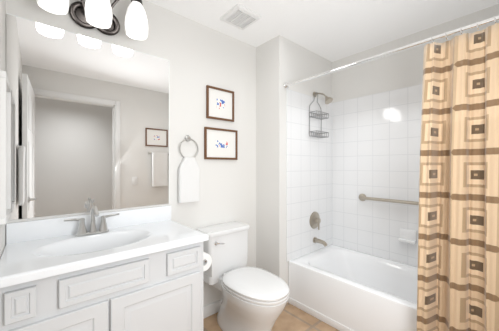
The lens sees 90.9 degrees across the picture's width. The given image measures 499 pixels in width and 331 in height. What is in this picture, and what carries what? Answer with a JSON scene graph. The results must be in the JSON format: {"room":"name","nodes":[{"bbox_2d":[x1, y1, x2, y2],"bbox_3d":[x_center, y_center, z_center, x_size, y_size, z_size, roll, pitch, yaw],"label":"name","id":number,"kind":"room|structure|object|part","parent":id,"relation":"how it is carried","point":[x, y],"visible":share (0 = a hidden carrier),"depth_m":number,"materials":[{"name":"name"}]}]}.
{"room":"bathroom","nodes":[
{"label":"bathroom","id":0,"kind":"room"},
{"bbox_2d":[0,0,5,258],"bbox_3d":[-0.584,0.050,0.414,0.100,2.440,2.200,0,0,-41],"label":"wall","id":1,"kind":"structure","parent":0,"point":[2,68],"depth_m":1.16,"materials":[{"name":"white paint"}]},
{"bbox_2d":[0,70,10,224],"bbox_3d":[-1.140,-0.075,1.149,0.022,0.650,0.300,0,0,-41],"label":"medicine cabinet","id":2,"kind":"object","parent":1,"relation":"attached to","point":[5,150],"depth_m":1.04,"materials":[{"name":"white"}]},
{"bbox_2d":[6,0,255,306],"bbox_3d":[-0.302,0.050,2.182,2.845,2.440,0.100,0,0,-41],"label":"wall","id":3,"kind":"structure","parent":0,"point":[199,56],"depth_m":2.03,"materials":[{"name":"white paint"}]},
{"bbox_2d":[6,13,168,219],"bbox_3d":[-0.932,-0.253,1.561,0.872,1.076,0.006,0,0,-41],"label":"mirror","id":4,"kind":"object","parent":3,"relation":"attached to","point":[89,118],"visible":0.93,"depth_m":1.49,"materials":[{"name":"clear glass"}]},
{"bbox_2d":[37,0,147,39],"bbox_3d":[-0.894,-0.972,1.442,0.546,0.314,0.236,0,0,-41],"label":"sconce","id":5,"kind":"object","parent":3,"relation":"attached to","point":[97,14],"visible":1,"depth_m":1.47,"materials":[{"name":"white glass"}]},
{"bbox_2d":[178,135,199,202],"bbox_3d":[-0.474,0.022,1.929,0.175,0.526,0.054,0,0,-41],"label":"towel ring","id":6,"kind":"object","parent":3,"relation":"attached to","point":[188,180],"visible":1,"depth_m":1.91,"materials":[{"name":"white fabric"}]},
{"bbox_2d":[178,157,199,202],"bbox_3d":[-0.474,0.111,1.929,0.175,0.349,0.054,0,0,-41],"label":"towel","id":7,"kind":"object","parent":6,"relation":"hanging from","point":[188,170],"depth_m":1.91,"materials":[{"name":"white fabric"}]},
{"bbox_2d":[203,299,221,318],"bbox_3d":[-0.265,1.222,2.140,0.884,0.095,0.012,0,0,-41],"label":"baseboard","id":8,"kind":"structure","parent":3,"relation":"attached to","point":[211,309],"depth_m":2.08,"materials":[{"name":"white wood"}]},
{"bbox_2d":[206,85,233,121],"bbox_3d":[-0.251,-0.534,2.146,0.285,0.275,0.019,0,0,-41],"label":"picture","id":9,"kind":"object","parent":3,"relation":"attached to","point":[219,103],"visible":1,"depth_m":2.14,"materials":[{"name":"white paper"}]},
{"bbox_2d":[204,127,237,159],"bbox_3d":[-0.244,-0.187,2.152,0.343,0.270,0.019,0,0,-41],"label":"picture","id":10,"kind":"object","parent":3,"relation":"attached to","point":[220,144],"visible":0.98,"depth_m":2.15,"materials":[{"name":"white paper"}]},
{"bbox_2d":[203,303,338,330],"bbox_3d":[0.439,1.300,0.541,3.880,0.060,3.550,0,0,-41],"label":"floor","id":11,"kind":"structure","parent":0,"point":[291,317],"depth_m":1.99,"materials":[{"name":"tile"}]},
{"bbox_2d":[0,199,211,330],"bbox_3d":[-0.705,0.736,1.403,1.009,1.069,0.542,0,0,-41],"label":"bathroom vanity","id":12,"kind":"object","parent":11,"relation":"on","point":[142,269],"visible":1,"depth_m":1.23,"materials":[{"name":"white wood"}]},
{"bbox_2d":[63,199,119,236],"bbox_3d":[-0.899,0.303,1.424,0.280,0.204,0.159,0,0,-41],"label":"faucet","id":13,"kind":"object","parent":12,"relation":"on","point":[103,231],"depth_m":1.45,"materials":[{"name":"silver metal"}]},
{"bbox_2d":[196,221,288,330],"bbox_3d":[-0.034,0.888,1.841,0.424,0.763,0.759,0,0,-41],"label":"toilet","id":14,"kind":"object","parent":11,"relation":"on","point":[255,299],"visible":0.9,"depth_m":1.79,"materials":[{"name":"white ceramic"}]},
{"bbox_3d":[-0.231,0.597,1.887,0.081,0.033,0.027,0,0,-41],"label":"flush handle","id":15,"kind":"part","parent":14,"relation":"part of","materials":[{"name":"silver metal"}]},
{"bbox_2d":[288,244,417,330],"bbox_3d":[1.147,1.077,1.945,0.763,0.385,1.534,0,0,-41],"label":"bathtub","id":16,"kind":"object","parent":11,"relation":"on","point":[339,288],"visible":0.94,"depth_m":2.06,"materials":[{"name":"white ceramic"}]},
{"bbox_2d":[256,35,331,302],"bbox_3d":[0.536,0.050,2.639,0.980,2.440,0.310,0,0,-41],"label":"wall","id":17,"kind":"structure","parent":0,"point":[280,60],"depth_m":2.30,"materials":[{"name":"white paint"}]},
{"bbox_2d":[286,89,331,261],"bbox_3d":[0.638,0.091,2.517,0.784,1.592,0.008,0,0,-41],"label":"tile","id":18,"kind":"object","parent":17,"relation":"attached to","point":[308,175],"visible":1,"depth_m":2.45,"materials":[{"name":"white tile"}]},
{"bbox_2d":[310,212,320,229],"bbox_3d":[0.697,0.565,2.515,0.176,0.176,0.071,0,0,-41],"label":"tub valve","id":19,"kind":"object","parent":18,"relation":"attached to","point":[315,220],"visible":1,"depth_m":2.50,"materials":[{"name":"silver metal"}]},
{"bbox_2d":[313,237,326,246],"bbox_3d":[0.722,0.776,2.486,0.060,0.072,0.148,0,0,-41],"label":"tub spout","id":20,"kind":"object","parent":18,"relation":"attached to","point":[317,240],"visible":0.98,"depth_m":2.48,"materials":[{"name":"silver metal"}]},
{"bbox_2d":[313,92,332,103],"bbox_3d":[0.740,-0.686,2.466,0.084,0.154,0.202,0,0,-41],"label":"shower head","id":21,"kind":"object","parent":18,"relation":"attached to","point":[328,100],"visible":0.94,"depth_m":2.43},
{"bbox_2d":[309,92,328,137],"bbox_3d":[0.709,-0.523,2.501,0.222,0.464,0.091,0,0,-41],"label":"caddy shelf","id":22,"kind":"object","parent":21,"relation":"hanging from","point":[321,131],"visible":0.88,"depth_m":2.51,"materials":[{"name":"silver metal"}]},
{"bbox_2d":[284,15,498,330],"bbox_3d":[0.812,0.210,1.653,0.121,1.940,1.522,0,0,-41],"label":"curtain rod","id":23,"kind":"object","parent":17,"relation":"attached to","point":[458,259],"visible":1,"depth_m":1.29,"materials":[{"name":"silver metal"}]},
{"bbox_2d":[415,15,498,330],"bbox_3d":[1.144,0.242,1.261,0.108,1.875,0.495,0,0,-41],"label":"shower curtain","id":24,"kind":"object","parent":23,"relation":"hanging from","point":[458,272],"depth_m":1.29,"materials":[{"name":"fabric"}]},
{"bbox_2d":[146,0,498,61],"bbox_3d":[0.439,-1.200,0.541,3.880,0.060,3.550,0,0,-41],"label":"ceiling","id":25,"kind":"structure","parent":0,"point":[332,30],"depth_m":1.96,"materials":[{"name":"white paint"}]},
{"bbox_2d":[220,4,261,29],"bbox_3d":[-0.069,-1.160,1.941,0.240,0.019,0.240,0,0,-41],"label":"ceiling vent","id":26,"kind":"object","parent":25,"relation":"in","point":[239,16],"visible":0.98,"depth_m":1.91,"materials":[{"name":"white plastic"}]},
{"bbox_2d":[332,4,498,263],"bbox_3d":[1.475,0.050,2.230,0.100,2.440,1.540,0,0,-41],"label":"wall","id":27,"kind":"structure","parent":0,"point":[400,69],"depth_m":2.31,"materials":[{"name":"white paint"}]},
{"bbox_2d":[332,84,421,266],"bbox_3d":[1.434,0.091,2.194,0.008,1.592,1.524,0,0,-41],"label":"tile","id":28,"kind":"structure","parent":27,"relation":"attached to","point":[376,145],"depth_m":2.40,"materials":[{"name":"white tile"}]},
{"bbox_2d":[359,194,418,204],"bbox_3d":[1.331,0.325,2.256,0.066,0.076,0.686,0,0,-41],"label":"grab bar","id":29,"kind":"object","parent":28,"relation":"attached to","point":[362,197],"visible":0.54,"depth_m":2.28,"materials":[{"name":"silver metal"}]},
{"bbox_2d":[398,228,415,243],"bbox_3d":[1.402,0.627,2.186,0.050,0.115,0.130,0,0,-41],"label":"soap shelf","id":30,"kind":"object","parent":27,"relation":"attached to","point":[408,236],"visible":0.98,"depth_m":2.18,"materials":[{"name":"white ceramic"}]}
]}

